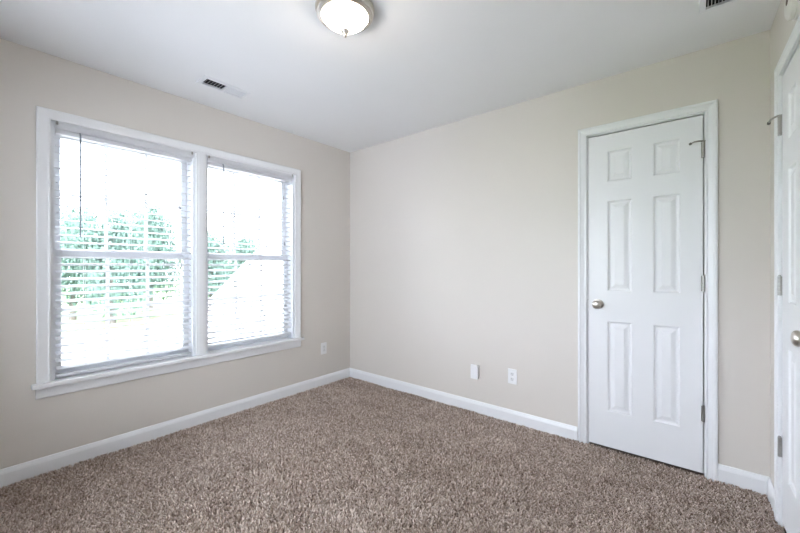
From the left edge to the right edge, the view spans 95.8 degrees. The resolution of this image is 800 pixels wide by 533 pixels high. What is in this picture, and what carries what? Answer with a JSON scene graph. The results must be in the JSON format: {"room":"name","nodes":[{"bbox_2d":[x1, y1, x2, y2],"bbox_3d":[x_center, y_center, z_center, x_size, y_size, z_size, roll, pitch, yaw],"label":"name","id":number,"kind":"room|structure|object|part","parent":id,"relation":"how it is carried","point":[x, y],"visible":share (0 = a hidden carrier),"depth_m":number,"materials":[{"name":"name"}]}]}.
{"room":"empty bedroom","nodes":[
{"label":"empty bedroom","id":0,"kind":"room"},
{"bbox_2d":[0,38,349,468],"bbox_3d":[-1.711,-0.016,2.663,0.160,2.458,3.470,0,0,39],"label":"wall","id":1,"kind":"structure","parent":0,"point":[30,428],"depth_m":2.41,"materials":[{"name":"paint"}]},
{"bbox_2d":[31,337,303,389],"bbox_3d":[-1.535,0.686,2.775,0.120,0.026,1.826,0,0,39],"label":"window stool","id":2,"kind":"structure","parent":1,"relation":"attached to","point":[148,365],"depth_m":2.51,"materials":[{"name":"paint"}]},
{"bbox_2d":[35,106,300,399],"bbox_3d":[-1.577,-0.079,2.809,0.177,1.683,1.790,0,0,39],"label":"window","id":3,"kind":"structure","parent":1,"relation":"in","point":[192,167],"depth_m":2.44,"materials":[{"name":"white plastic"}]},
{"bbox_3d":[-1.904,-0.452,2.516,0.030,0.776,0.756,0,0,39],"label":"sash","id":4,"kind":"part","parent":3,"relation":"part of","materials":[{"name":"white plastic"}]},
{"bbox_3d":[-1.877,0.280,2.494,0.032,0.760,0.756,0,0,39],"label":"sash","id":5,"kind":"part","parent":3,"relation":"part of","materials":[{"name":"white plastic"}]},
{"bbox_2d":[55,121,192,377],"bbox_3d":[-1.816,-0.099,2.443,0.087,1.528,0.754,0,0,39],"label":"window blind","id":6,"kind":"object","parent":3,"relation":"attached to","point":[61,129],"visible":0.95,"depth_m":2.40,"materials":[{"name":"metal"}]},
{"bbox_3d":[-1.981,-0.067,2.268,0.054,1.440,0.002,0,0,39],"label":"ladder cord","id":7,"kind":"part","parent":6,"relation":"part of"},
{"bbox_3d":[-1.828,0.656,2.454,0.050,0.018,0.746,0,0,39],"label":"rail","id":8,"kind":"part","parent":6,"relation":"part of","materials":[{"name":"white plastic"}]},
{"bbox_3d":[-1.828,-0.067,2.454,0.054,1.440,0.002,0,0,39],"label":"ladder cord","id":9,"kind":"part","parent":6,"relation":"part of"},
{"bbox_3d":[-1.614,-0.632,2.641,0.011,0.363,0.002,0,0,39],"label":"lift cord","id":10,"kind":"part","parent":6,"relation":"part of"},
{"bbox_3d":[-1.605,-0.422,2.652,0.011,0.783,0.002,0,0,39],"label":"lift cord","id":11,"kind":"part","parent":6,"relation":"part of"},
{"bbox_2d":[208,156,292,347],"bbox_3d":[-1.265,-0.114,3.112,0.087,1.498,0.758,0,0,39],"label":"window blind","id":12,"kind":"object","parent":3,"relation":"attached to","point":[224,164],"visible":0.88,"depth_m":3.09,"materials":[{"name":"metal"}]},
{"bbox_3d":[-1.278,0.626,3.122,0.050,0.018,0.750,0,0,39],"label":"rail","id":13,"kind":"part","parent":12,"relation":"part of","materials":[{"name":"white plastic"}]},
{"bbox_3d":[-1.278,-0.082,3.122,0.054,1.410,0.002,0,0,39],"label":"ladder cord","id":14,"kind":"part","parent":12,"relation":"part of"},
{"bbox_3d":[-1.124,-0.082,3.308,0.054,1.410,0.002,0,0,39],"label":"ladder cord","id":15,"kind":"part","parent":12,"relation":"part of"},
{"bbox_2d":[0,368,349,487],"bbox_3d":[-1.606,1.159,2.655,0.013,0.105,3.350,0,0,39],"label":"baseboard","id":16,"kind":"structure","parent":1,"relation":"attached to","point":[12,474],"depth_m":2.48,"materials":[{"name":"paint"}]},
{"bbox_2d":[206,155,293,352],"bbox_3d":[-1.311,-0.084,3.150,0.156,1.556,0.805,0,0,39],"label":"window","id":17,"kind":"structure","parent":1,"relation":"in","point":[290,186],"depth_m":3.33,"materials":[{"name":"white plastic"}]},
{"bbox_3d":[-1.353,-0.452,3.184,0.030,0.776,0.760,0,0,39],"label":"sash","id":18,"kind":"part","parent":17,"relation":"part of","materials":[{"name":"white plastic"}]},
{"bbox_3d":[-1.326,0.280,3.162,0.032,0.760,0.760,0,0,39],"label":"sash","id":19,"kind":"part","parent":17,"relation":"part of","materials":[{"name":"white plastic"}]},
{"bbox_2d":[321,342,326,354],"bbox_3d":[-0.773,0.831,3.669,0.008,0.116,0.072,0,0,39],"label":"wall outlet","id":20,"kind":"object","parent":1,"relation":"attached to","point":[323,345],"visible":1,"depth_m":3.67,"materials":[{"name":"plastic"}]},
{"bbox_2d":[0,0,780,151],"bbox_3d":[-0.277,-1.395,1.573,3.760,0.300,3.610,0,0,39],"label":"ceiling","id":21,"kind":"structure","parent":0,"point":[418,66],"depth_m":2.04,"materials":[{"name":"paint"}]},
{"bbox_2d":[196,75,250,98],"bbox_3d":[-1.222,-1.302,2.515,0.143,0.130,0.319,0,0,39],"label":"ceiling vent","id":22,"kind":"object","parent":21,"relation":"in","point":[234,91],"visible":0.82,"depth_m":2.52,"materials":[{"name":"metal"}]},
{"bbox_2d":[315,0,373,37],"bbox_3d":[-0.265,-1.174,1.745,0.282,0.142,0.282,0,0,39],"label":"ceiling light","id":23,"kind":"object","parent":21,"relation":"attached to","point":[345,17],"visible":1,"depth_m":1.70,"materials":[{"name":"white glass"}]},
{"bbox_3d":[-0.265,-1.187,1.745,0.212,0.104,0.212,0,0,39],"label":"lamp shade","id":24,"kind":"part","parent":23,"relation":"part of","materials":[{"name":"white glass"}]},
{"bbox_2d":[699,0,738,13],"bbox_3d":[1.522,-1.302,1.639,0.258,0.130,0.151,0,0,39],"label":"ceiling vent","id":25,"kind":"object","parent":21,"relation":"in","point":[703,4],"visible":1,"depth_m":1.72,"materials":[{"name":"metal"}]},
{"bbox_2d":[10,389,786,532],"bbox_3d":[-0.277,1.304,1.573,3.760,0.182,3.610,0,0,39],"label":"floor","id":26,"kind":"structure","parent":0,"point":[599,445],"depth_m":2.04,"materials":[{"name":"brown carpet"}]},
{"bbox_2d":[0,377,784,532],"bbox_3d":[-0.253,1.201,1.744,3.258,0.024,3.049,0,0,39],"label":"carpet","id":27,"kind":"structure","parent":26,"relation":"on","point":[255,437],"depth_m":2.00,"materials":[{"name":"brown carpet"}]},
{"bbox_2d":[350,30,769,476],"bbox_3d":[0.826,-0.016,2.912,3.760,2.458,0.140,0,0,39],"label":"wall","id":28,"kind":"structure","parent":0,"point":[464,233],"depth_m":2.72,"materials":[{"name":"paint"}]},
{"bbox_2d":[350,368,577,440],"bbox_3d":[0.335,1.159,3.217,2.294,0.105,0.013,0,0,39],"label":"baseboard","id":29,"kind":"structure","parent":28,"relation":"attached to","point":[531,421],"depth_m":2.97,"materials":[{"name":"paint"}]},
{"bbox_2d":[471,364,478,379],"bbox_3d":[0.616,0.865,2.974,0.066,0.114,0.030,0,0,39],"label":"junction box","id":30,"kind":"object","parent":28,"relation":"attached to","point":[474,368],"visible":1,"depth_m":2.96,"materials":[{"name":"plastic"}]},
{"bbox_2d":[508,368,516,384],"bbox_3d":[0.865,0.847,2.784,0.070,0.115,0.007,0,0,39],"label":"wall outlet","id":31,"kind":"object","parent":28,"relation":"attached to","point":[512,373],"visible":1,"depth_m":2.78,"materials":[{"name":"plastic"}]},
{"bbox_2d":[588,115,705,472],"bbox_3d":[1.502,0.159,2.248,0.612,2.055,0.100,0,0,39],"label":"door","id":32,"kind":"structure","parent":28,"relation":"in","point":[646,279],"depth_m":2.24,"materials":[{"name":"paint"}]},
{"bbox_3d":[1.303,0.250,2.389,0.065,0.065,0.064,0,0,39],"label":"knob","id":33,"kind":"part","parent":32,"relation":"part of","materials":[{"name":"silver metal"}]},
{"bbox_2d":[578,99,717,481],"bbox_3d":[1.533,0.138,2.293,0.724,2.149,0.116,0,0,39],"label":"door frame","id":34,"kind":"structure","parent":28,"relation":"attached to","point":[709,109],"depth_m":2.07,"materials":[{"name":"paint"}]},
{"bbox_2d":[718,464,769,494],"bbox_3d":[1.861,1.159,1.961,0.207,0.105,0.013,0,0,39],"label":"baseboard","id":35,"kind":"structure","parent":28,"relation":"attached to","point":[744,479],"depth_m":1.96,"materials":[{"name":"paint"}]},
{"bbox_2d":[770,0,796,484],"bbox_3d":[0.934,-0.016,0.500,0.140,2.458,3.450,0,0,38],"label":"wall","id":36,"kind":"structure","parent":0,"point":[781,29],"depth_m":1.85,"materials":[{"name":"paint"}]},
{"bbox_2d":[767,478,773,510],"bbox_3d":[1.867,1.159,1.810,0.013,0.105,0.213,0,0,38],"label":"baseboard","id":37,"kind":"structure","parent":36,"relation":"attached to","point":[770,487],"depth_m":1.83,"materials":[{"name":"paint"}]},
{"bbox_2d":[767,44,799,532],"bbox_3d":[1.589,0.152,1.455,0.101,2.058,0.706,0,0,39],"label":"door","id":38,"kind":"structure","parent":36,"relation":"in","point":[789,120],"depth_m":1.54,"materials":[{"name":"paint"}]},
{"bbox_3d":[1.393,0.250,1.245,0.065,0.065,0.065,0,0,39],"label":"knob","id":39,"kind":"part","parent":38,"relation":"part of","materials":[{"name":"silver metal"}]},
{"bbox_2d":[774,15,799,526],"bbox_3d":[1.606,0.134,1.401,0.116,2.157,0.762,0,0,38],"label":"door frame","id":40,"kind":"structure","parent":36,"relation":"attached to","point":[793,42],"depth_m":1.69,"materials":[{"name":"paint"}]},
{"bbox_2d":[784,0,799,20],"bbox_3d":[1.561,-1.050,1.439,0.038,0.136,0.136,0,0,39],"label":"smoke detector","id":41,"kind":"object","parent":36,"relation":"attached to","point":[791,7],"visible":1,"depth_m":1.42,"materials":[{"name":"plastic"}]},
{"label":"outside","id":42,"kind":"structure","parent":0,"visible":0},
{"bbox_2d":[61,284,208,334],"bbox_3d":[-29.080,4.145,40.405,89.600,0.300,140.000,0,0,39],"label":"ground","id":43,"kind":"structure","parent":42,"point":[159,293],"depth_m":28.32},
{"bbox_2d":[60,205,109,319],"bbox_3d":[-24.383,-0.317,27.030,4.727,8.737,4.898,0,0,-35],"label":"tree","id":44,"kind":"object","parent":43,"relation":"on","point":[63,260],"visible":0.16,"depth_m":26.27,"materials":[{"name":"green plant"}]},
{"bbox_2d":[61,207,154,323],"bbox_3d":[-19.100,0.011,24.102,4.898,8.082,4.727,0,0,3],"label":"tree","id":45,"kind":"object","parent":43,"relation":"on","point":[110,220],"visible":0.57,"depth_m":23.53,"materials":[{"name":"green plant"}]},
{"bbox_2d":[121,200,178,310],"bbox_3d":[-22.867,-1.032,33.144,4.938,10.168,4.599,0,0,39],"label":"tree","id":46,"kind":"object","parent":43,"relation":"on","point":[150,217],"visible":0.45,"depth_m":32.67,"materials":[{"name":"green plant"}]},
{"bbox_2d":[167,218,210,297],"bbox_3d":[-21.551,-1.000,38.036,4.316,10.105,4.402,0,0,39],"label":"tree","id":47,"kind":"object","parent":43,"relation":"on","point":[177,250],"visible":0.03,"depth_m":37.12,"materials":[{"name":"green plant"}]},
{"bbox_2d":[178,230,240,297],"bbox_3d":[-15.544,0.502,29.842,4.507,7.099,4.349,0,0,-5],"label":"tree","id":48,"kind":"object","parent":43,"relation":"on","point":[210,239],"visible":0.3,"depth_m":29.48,"materials":[{"name":"green plant"}]},
{"bbox_2d":[232,234,265,268],"bbox_3d":[-14.816,0.420,35.455,4.727,7.263,4.898,0,0,-21],"label":"tree","id":49,"kind":"object","parent":43,"relation":"on","point":[248,236],"visible":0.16,"depth_m":34.42,"materials":[{"name":"green plant"}]},
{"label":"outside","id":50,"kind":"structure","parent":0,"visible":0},
{"bbox_3d":[-10.581,3.985,12.216,25.000,0.020,28.000,0,0,39],"label":"driveway","id":51,"kind":"object","parent":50,"visible":0},
{"bbox_2d":[169,227,281,342],"bbox_3d":[-4.402,0.855,17.970,8.900,6.280,9.600,0,0,-9],"label":"house","id":52,"kind":"structure","parent":51,"relation":"on","point":[278,228],"depth_m":13.23,"materials":[{"name":"white"}]}
]}

